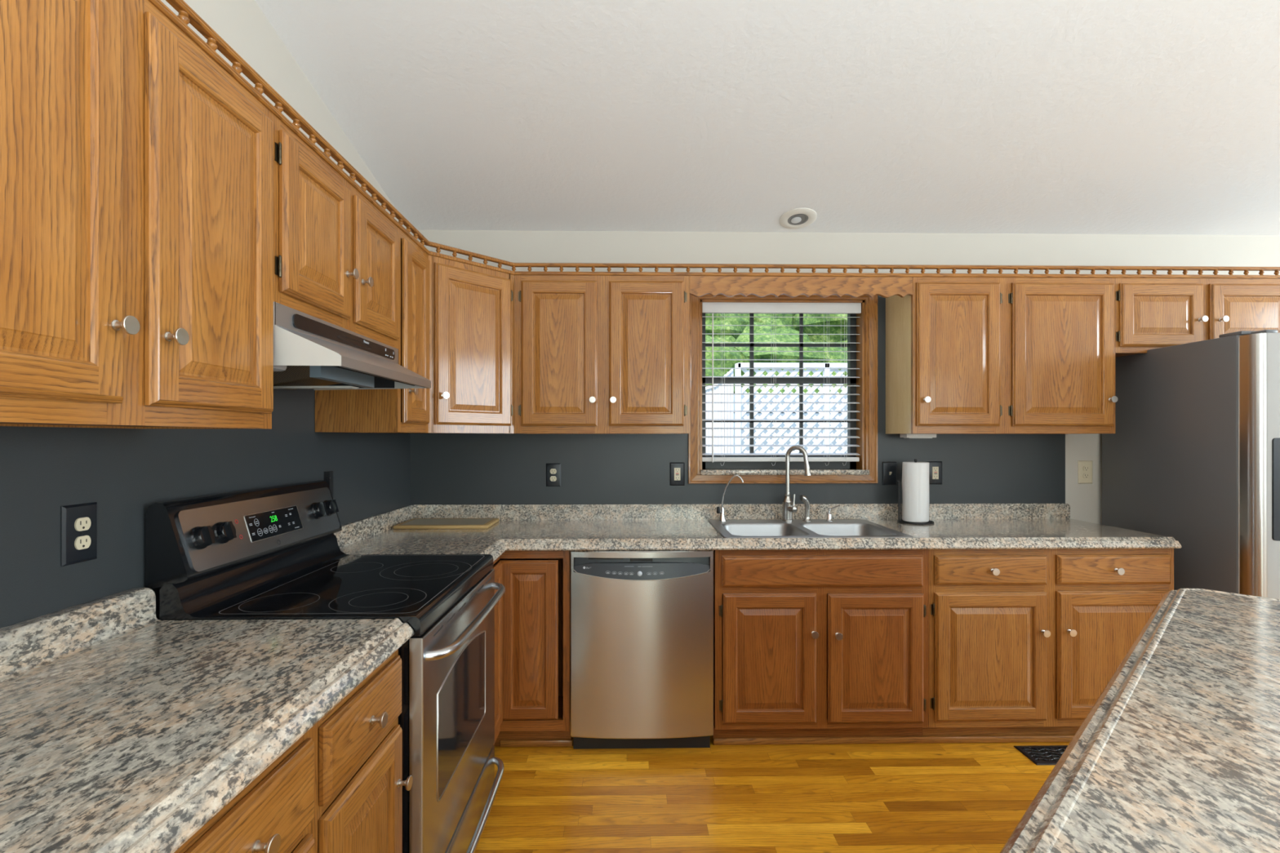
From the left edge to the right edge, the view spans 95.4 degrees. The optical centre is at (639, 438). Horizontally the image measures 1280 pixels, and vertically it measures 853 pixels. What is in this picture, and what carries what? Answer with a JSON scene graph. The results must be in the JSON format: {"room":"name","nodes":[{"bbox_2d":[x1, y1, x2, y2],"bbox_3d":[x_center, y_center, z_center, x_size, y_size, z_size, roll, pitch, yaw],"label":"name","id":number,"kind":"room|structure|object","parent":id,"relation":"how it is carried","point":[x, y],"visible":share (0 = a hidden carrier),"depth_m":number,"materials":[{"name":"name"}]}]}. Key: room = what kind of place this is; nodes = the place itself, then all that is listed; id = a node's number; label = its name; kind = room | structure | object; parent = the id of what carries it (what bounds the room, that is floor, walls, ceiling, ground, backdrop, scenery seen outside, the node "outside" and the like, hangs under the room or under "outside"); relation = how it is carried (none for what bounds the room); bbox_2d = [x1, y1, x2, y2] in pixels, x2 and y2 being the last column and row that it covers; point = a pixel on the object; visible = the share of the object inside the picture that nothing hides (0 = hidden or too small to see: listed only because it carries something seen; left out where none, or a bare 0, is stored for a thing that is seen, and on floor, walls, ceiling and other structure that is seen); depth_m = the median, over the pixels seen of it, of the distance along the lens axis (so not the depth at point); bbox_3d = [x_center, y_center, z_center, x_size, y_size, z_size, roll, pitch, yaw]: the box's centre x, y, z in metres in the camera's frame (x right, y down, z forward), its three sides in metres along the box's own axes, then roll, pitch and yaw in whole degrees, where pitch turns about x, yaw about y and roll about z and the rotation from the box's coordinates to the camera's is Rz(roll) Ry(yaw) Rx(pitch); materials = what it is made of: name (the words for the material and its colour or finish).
{"room":"kitchen","nodes":[
{"label":"kitchen","id":0,"kind":"room"},
{"bbox_2d":[0,0,409,628],"bbox_3d":[-1.231,-0.478,0.167,0.120,3.657,6.140,0,0,-1],"label":"wall","id":1,"kind":"structure","parent":0,"point":[43,470],"depth_m":1.47,"materials":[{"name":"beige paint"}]},
{"bbox_2d":[61,502,97,566],"bbox_3d":[-1.184,0.202,1.235,0.010,0.124,0.079,0,0,-1],"label":"wall outlet","id":2,"kind":"object","parent":1,"relation":"attached to","point":[78,522],"visible":1,"depth_m":1.23,"materials":[{"name":"black plastic"}]},
{"bbox_2d":[74,535,90,550],"bbox_3d":[-1.181,0.222,1.235,0.004,0.028,0.034,0,0,-1],"label":"socket","id":3,"kind":"object","parent":2,"relation":"attached to","point":[81,542],"depth_m":1.23,"materials":[{"name":"grey plastic"}]},
{"bbox_2d":[74,516,91,531],"bbox_3d":[-1.181,0.182,1.235,0.004,0.028,0.034,0,0,-1],"label":"socket","id":4,"kind":"object","parent":2,"relation":"attached to","point":[81,523],"depth_m":1.23,"materials":[{"name":"grey plastic"}]},
{"bbox_2d":[0,587,159,682],"bbox_3d":[-1.157,0.395,0.736,0.045,0.083,1.315,0,0,-1],"label":"backsplash","id":5,"kind":"structure","parent":1,"relation":"attached to","point":[27,646],"depth_m":1.18,"materials":[{"name":"stone"}]},
{"bbox_2d":[0,0,273,428],"bbox_3d":[-1.008,-0.403,0.995,0.351,0.762,0.812,0,0,-1],"label":"upper cabinet","id":6,"kind":"object","parent":1,"relation":"attached to","point":[136,171],"visible":1,"depth_m":1.00,"materials":[{"name":"brown wood"}]},
{"bbox_2d":[324,471,333,497],"bbox_3d":[-1.196,0.192,2.254,0.022,0.127,0.063,0,0,-1],"label":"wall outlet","id":7,"kind":"object","parent":1,"relation":"attached to","point":[328,475],"visible":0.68,"depth_m":2.26,"materials":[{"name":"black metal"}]},
{"bbox_2d":[271,112,399,348],"bbox_3d":[-1.022,-0.557,1.780,0.351,0.454,0.760,0,0,-1],"label":"upper cabinet","id":8,"kind":"object","parent":1,"relation":"attached to","point":[336,255],"visible":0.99,"depth_m":1.65,"materials":[{"name":"brown wood"}]},
{"bbox_2d":[273,302,431,390],"bbox_3d":[-0.969,-0.243,1.780,0.455,0.172,0.752,0,0,-1],"label":"range hood","id":9,"kind":"object","parent":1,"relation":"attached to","point":[310,352],"visible":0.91,"depth_m":1.64,"materials":[{"name":"silver metal"}]},
{"bbox_2d":[315,226,429,432],"bbox_3d":[-1.031,-0.403,2.325,0.351,0.762,0.329,0,0,-1],"label":"upper cabinet","id":10,"kind":"object","parent":1,"relation":"attached to","point":[386,410],"visible":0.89,"depth_m":2.20,"materials":[{"name":"brown wood"}]},
{"bbox_2d":[254,0,1279,235],"bbox_3d":[2.576,-1.762,0.388,8.100,1.530,6.650,0,0,-1],"label":"ceiling","id":11,"kind":"structure","parent":0,"point":[1071,117],"depth_m":2.26,"materials":[{"name":"white paint"}]},
{"bbox_2d":[779,208,817,228],"bbox_3d":[0.814,-1.130,3.004,0.188,0.041,0.185,0,0,-7],"label":"recessed light","id":12,"kind":"object","parent":11,"relation":"in","point":[797,218],"visible":1,"depth_m":2.99,"materials":[{"name":"white"}]},
{"bbox_2d":[475,735,1070,852],"bbox_3d":[2.529,1.360,0.237,7.600,0.020,6.150,0,0,-1],"label":"floor","id":13,"kind":"structure","parent":0,"point":[938,797],"depth_m":2.19,"materials":[{"name":"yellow oak"}]},
{"bbox_2d":[174,648,413,852],"bbox_3d":[-0.856,0.914,1.012,0.656,0.871,0.768,0,0,-1],"label":"base cabinet","id":14,"kind":"object","parent":13,"relation":"on","point":[338,788],"visible":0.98,"depth_m":1.07,"materials":[{"name":"brown wood"}]},
{"bbox_2d":[0,587,413,852],"bbox_3d":[-0.856,0.416,0.741,0.647,0.126,1.315,0,0,-1],"label":"countertop","id":15,"kind":"structure","parent":14,"relation":"on","point":[124,729],"depth_m":0.93,"materials":[{"name":"stone"}]},
{"bbox_2d":[145,480,505,852],"bbox_3d":[-0.830,0.752,1.780,0.730,1.195,0.755,0,0,-1],"label":"electric range","id":16,"kind":"object","parent":13,"relation":"on","point":[272,553],"visible":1,"depth_m":1.60,"materials":[{"name":"metal"}]},
{"bbox_2d":[205,554,488,616],"bbox_3d":[-0.805,0.431,1.781,0.508,0.002,0.731,0,0,-1],"label":"glass cooktop","id":17,"kind":"object","parent":16,"relation":"in","point":[348,584],"depth_m":1.67,"materials":[{"name":"grey glass"}]},
{"bbox_2d":[492,550,571,746],"bbox_3d":[-0.758,0.914,2.636,0.908,0.871,0.935,0,0,-1],"label":"base cabinet","id":18,"kind":"object","parent":13,"relation":"on","point":[532,615],"visible":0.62,"depth_m":2.49,"materials":[{"name":"brown wood"}]},
{"bbox_2d":[333,502,1181,562],"bbox_3d":[0.559,0.416,2.656,3.544,0.126,0.942,0,0,-1],"label":"countertop","id":19,"kind":"structure","parent":18,"relation":"on","point":[1028,526],"depth_m":2.69,"materials":[{"name":"stone"}]},
{"bbox_2d":[393,518,499,528],"bbox_3d":[-0.958,0.427,2.917,0.450,0.017,0.256,0,0,-1],"label":"cutting board","id":20,"kind":"object","parent":19,"relation":"on","point":[415,523],"visible":1,"depth_m":2.85,"materials":[{"name":"brown wood"}]},
{"bbox_2d":[716,475,743,521],"bbox_3d":[0.466,0.311,3.008,0.138,0.242,0.043,0,0,25],"label":"filter faucet","id":21,"kind":"object","parent":19,"relation":"on","point":[722,517],"visible":1,"depth_m":3.02,"materials":[{"name":"silver metal"}]},
{"bbox_2d":[782,445,811,521],"bbox_3d":[0.804,0.235,2.998,0.153,0.394,0.059,0,0,41],"label":"kitchen faucet","id":22,"kind":"object","parent":19,"relation":"on","point":[788,508],"visible":1,"depth_m":3.01,"materials":[{"name":"silver metal"}]},
{"bbox_2d":[707,519,913,537],"bbox_3d":[0.778,0.518,2.808,0.836,0.175,0.552,0,0,-1],"label":"sink","id":23,"kind":"object","parent":19,"relation":"in","point":[768,528],"visible":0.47,"depth_m":2.95,"materials":[{"name":"silver metal"}]},
{"bbox_2d":[800,494,811,521],"bbox_3d":[0.861,0.363,3.030,0.066,0.137,0.047,0,0,-23],"label":"sprayer","id":24,"kind":"object","parent":23,"relation":"on","point":[806,518],"visible":1,"depth_m":3.02,"materials":[{"name":"silver metal"}]},
{"bbox_2d":[825,505,839,521],"bbox_3d":[1.002,0.388,3.031,0.072,0.087,0.038,0,0,17],"label":"soap dispenser","id":25,"kind":"object","parent":23,"relation":"on","point":[828,514],"visible":1,"depth_m":3.02,"materials":[{"name":"silver metal"}]},
{"bbox_2d":[896,458,934,524],"bbox_3d":[1.420,0.272,3.003,0.173,0.328,0.162,0,0,28],"label":"paper towel holder","id":26,"kind":"object","parent":19,"relation":"on","point":[899,520],"visible":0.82,"depth_m":3.00,"materials":[{"name":"black metal"}]},
{"bbox_2d":[902,462,928,522],"bbox_3d":[1.420,0.276,3.002,0.128,0.302,0.128,0,0,-1],"label":"paper towel roll","id":27,"kind":"object","parent":26,"relation":"on","point":[915,476],"visible":1,"depth_m":2.95,"materials":[{"name":"white paper"}]},
{"bbox_2d":[499,739,572,746],"bbox_3d":[-0.453,1.335,2.548,0.317,0.030,0.014,0,0,-1],"label":"trim","id":28,"kind":"structure","parent":13,"relation":"on","point":[517,743],"depth_m":2.54,"materials":[{"name":"brown wood"}]},
{"bbox_2d":[569,550,713,749],"bbox_3d":[0.004,0.915,2.780,0.613,0.870,0.637,0,0,-1],"label":"dishwasher","id":29,"kind":"object","parent":13,"relation":"on","point":[642,621],"visible":0.98,"depth_m":2.47,"materials":[{"name":"silver metal"}]},
{"bbox_2d":[712,549,928,739],"bbox_3d":[0.784,0.914,2.802,0.930,0.871,0.656,0,0,-1],"label":"base cabinet","id":30,"kind":"object","parent":13,"relation":"on","point":[810,642],"visible":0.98,"depth_m":2.51,"materials":[{"name":"brown wood"}]},
{"bbox_2d":[712,734,1075,745],"bbox_3d":[1.327,1.335,2.579,2.012,0.030,0.014,0,0,-1],"label":"trim","id":31,"kind":"structure","parent":13,"relation":"on","point":[1062,738],"depth_m":2.57,"materials":[{"name":"brown wood"}]},
{"bbox_2d":[1013,745,1067,765],"bbox_3d":[1.790,1.347,2.478,0.310,0.006,0.146,0,0,-1],"label":"floor vent","id":32,"kind":"object","parent":13,"relation":"in","point":[1044,755],"visible":0.53,"depth_m":2.49,"materials":[{"name":"grey metal"}]},
{"bbox_2d":[1023,747,1066,761],"bbox_3d":[1.790,1.345,2.478,0.280,0.004,0.106,0,0,-1],"label":"grille","id":33,"kind":"object","parent":32,"relation":"attached to","point":[1034,754],"depth_m":2.48,"materials":[{"name":"black metal"}]},
{"bbox_2d":[922,548,1173,736],"bbox_3d":[1.790,0.914,2.820,1.081,0.871,0.656,0,0,-1],"label":"base cabinet","id":34,"kind":"object","parent":13,"relation":"on","point":[1022,642],"visible":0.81,"depth_m":2.52,"materials":[{"name":"brown wood"}]},
{"bbox_2d":[1102,329,1279,599],"bbox_3d":[2.941,0.451,2.721,0.906,1.797,0.837,0,0,-1],"label":"refrigerator","id":35,"kind":"object","parent":13,"relation":"on","point":[1192,457],"visible":0.6,"depth_m":2.57,"materials":[{"name":"grey metal"}]},
{"bbox_3d":[1.202,0.915,0.751,1.790,0.871,0.790,0,0,-43],"label":"cabinet","id":36,"kind":"object","parent":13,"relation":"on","visible":0},
{"bbox_2d":[1000,588,1279,852],"bbox_3d":[1.202,0.456,0.751,1.950,0.045,0.950,0,0,-43],"label":"countertop","id":37,"kind":"structure","parent":36,"relation":"on","point":[1179,752],"depth_m":0.82,"materials":[{"name":"stone"}]},
{"bbox_2d":[409,230,1279,524],"bbox_3d":[2.477,0.050,3.232,7.600,2.600,0.140,0,0,-1],"label":"wall","id":38,"kind":"structure","parent":0,"point":[446,468],"depth_m":3.13,"materials":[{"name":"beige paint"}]},
{"bbox_2d":[377,254,514,433],"bbox_3d":[-0.910,-0.403,2.795,0.608,0.762,0.611,0,0,-1],"label":"upper cabinet","id":39,"kind":"object","parent":38,"relation":"attached to","point":[472,307],"visible":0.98,"depth_m":2.62,"materials":[{"name":"brown wood"}]},
{"bbox_2d":[546,463,560,486],"bbox_3d":[-0.462,0.197,3.105,0.079,0.124,0.010,0,0,-1],"label":"wall outlet","id":40,"kind":"object","parent":38,"relation":"attached to","point":[553,470],"visible":1,"depth_m":3.10,"materials":[{"name":"black"}]},
{"bbox_2d":[550,475,556,481],"bbox_3d":[-0.462,0.216,3.102,0.034,0.028,0.004,0,0,-1],"label":"socket","id":41,"kind":"object","parent":40,"relation":"attached to","point":[553,478],"depth_m":3.10,"materials":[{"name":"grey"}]},
{"bbox_2d":[550,468,556,474],"bbox_3d":[-0.462,0.177,3.102,0.034,0.028,0.004,0,0,-1],"label":"socket","id":42,"kind":"object","parent":40,"relation":"attached to","point":[553,471],"depth_m":3.10,"materials":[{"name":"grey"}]},
{"bbox_2d":[514,275,689,434],"bbox_3d":[-0.185,-0.403,2.938,0.845,0.762,0.351,0,0,-1],"label":"upper cabinet","id":43,"kind":"object","parent":38,"relation":"attached to","point":[594,354],"visible":1,"depth_m":2.80,"materials":[{"name":"brown wood"}]},
{"bbox_2d":[689,275,912,297],"bbox_3d":[0.784,-0.735,2.837,1.087,0.098,0.019,0,0,-1],"label":"valance","id":44,"kind":"object","parent":43,"relation":"attached to","point":[700,286],"visible":1,"depth_m":2.83,"materials":[{"name":"brown wood"}]},
{"bbox_2d":[670,462,684,485],"bbox_3d":[0.199,0.193,3.116,0.079,0.124,0.010,0,0,-1],"label":"wall outlet","id":45,"kind":"object","parent":38,"relation":"attached to","point":[677,469],"visible":1,"depth_m":3.12,"materials":[{"name":"black"}]},
{"bbox_2d":[674,467,679,480],"bbox_3d":[0.199,0.193,3.114,0.033,0.067,0.004,0,0,-1],"label":"socket","id":46,"kind":"object","parent":45,"relation":"attached to","point":[677,470],"depth_m":3.11,"materials":[{"name":"beige plastic"}]},
{"bbox_2d":[333,502,1070,548],"bbox_3d":[0.556,0.395,2.656,3.537,0.084,0.942,0,0,-1],"label":"backsplash","id":47,"kind":"structure","parent":38,"relation":"attached to","point":[353,532],"depth_m":3.10,"materials":[{"name":"stone"}]},
{"bbox_2d":[688,293,877,484],"bbox_3d":[0.765,-0.281,3.180,1.017,1.050,0.153,0,0,-1],"label":"window","id":48,"kind":"structure","parent":38,"relation":"in","point":[864,471],"depth_m":3.23,"materials":[{"name":"brown wood"}]},
{"bbox_2d":[702,302,861,466],"bbox_3d":[0.765,-0.295,3.167,0.861,0.891,0.070,0,0,-1],"label":"window blind","id":49,"kind":"object","parent":48,"relation":"attached to","point":[724,308],"visible":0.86,"depth_m":3.15,"materials":[{"name":"white plastic"}]},
{"bbox_2d":[882,462,897,484],"bbox_3d":[1.345,0.191,3.132,0.079,0.124,0.018,0,0,-1],"label":"light switch","id":50,"kind":"object","parent":38,"relation":"attached to","point":[889,468],"visible":1,"depth_m":3.13,"materials":[{"name":"black plastic"}]},
{"bbox_2d":[927,461,942,484],"bbox_3d":[1.591,0.188,3.140,0.079,0.124,0.010,0,0,-1],"label":"wall outlet","id":51,"kind":"object","parent":38,"relation":"attached to","point":[935,467],"visible":0.98,"depth_m":3.14,"materials":[{"name":"black plastic"}]},
{"bbox_2d":[932,466,938,479],"bbox_3d":[1.591,0.188,3.138,0.033,0.067,0.004,0,0,-1],"label":"socket","id":52,"kind":"object","parent":51,"relation":"attached to","point":[935,469],"depth_m":3.14,"materials":[{"name":"beige plastic"}]},
{"bbox_2d":[885,276,1117,434],"bbox_3d":[1.826,-0.403,2.973,1.000,0.762,0.351,0,0,-1],"label":"upper cabinet","id":53,"kind":"object","parent":38,"relation":"attached to","point":[964,355],"visible":1,"depth_m":2.83,"materials":[{"name":"brown wood"}]},
{"bbox_2d":[148,0,1279,278],"bbox_3d":[1.177,-0.813,1.715,4.172,0.058,2.272,0,0,-1],"label":"crown molding","id":54,"kind":"structure","parent":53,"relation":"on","point":[186,15],"depth_m":2.80,"materials":[{"name":"brown wood"}]},
{"bbox_2d":[899,433,936,438],"bbox_3d":[1.447,-0.010,3.034,0.155,0.023,0.080,0,0,-1],"label":"light","id":55,"kind":"object","parent":53,"relation":"attached to","point":[904,435],"visible":1,"depth_m":3.00,"materials":[{"name":"white plastic"}]},
{"bbox_2d":[1077,460,1092,483],"bbox_3d":[2.414,0.185,3.155,0.079,0.124,0.010,0,0,-1],"label":"wall outlet","id":56,"kind":"object","parent":38,"relation":"attached to","point":[1084,467],"visible":1,"depth_m":3.15,"materials":[{"name":"beige plastic"}]},
{"bbox_2d":[1083,473,1089,478],"bbox_3d":[2.414,0.204,3.152,0.034,0.028,0.004,0,0,-1],"label":"socket","id":57,"kind":"object","parent":56,"relation":"attached to","point":[1085,475],"depth_m":3.15,"materials":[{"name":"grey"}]},
{"bbox_2d":[1083,466,1089,471],"bbox_3d":[2.414,0.166,3.152,0.034,0.028,0.004,0,0,-1],"label":"socket","id":58,"kind":"object","parent":56,"relation":"attached to","point":[1085,468],"depth_m":3.15,"materials":[{"name":"grey plastic"}]},
{"bbox_2d":[1115,278,1279,357],"bbox_3d":[2.784,-0.601,2.990,0.915,0.367,0.351,0,0,-1],"label":"upper cabinet","id":59,"kind":"object","parent":38,"relation":"attached to","point":[1151,313],"visible":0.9,"depth_m":2.84,"materials":[{"name":"brown wood"}]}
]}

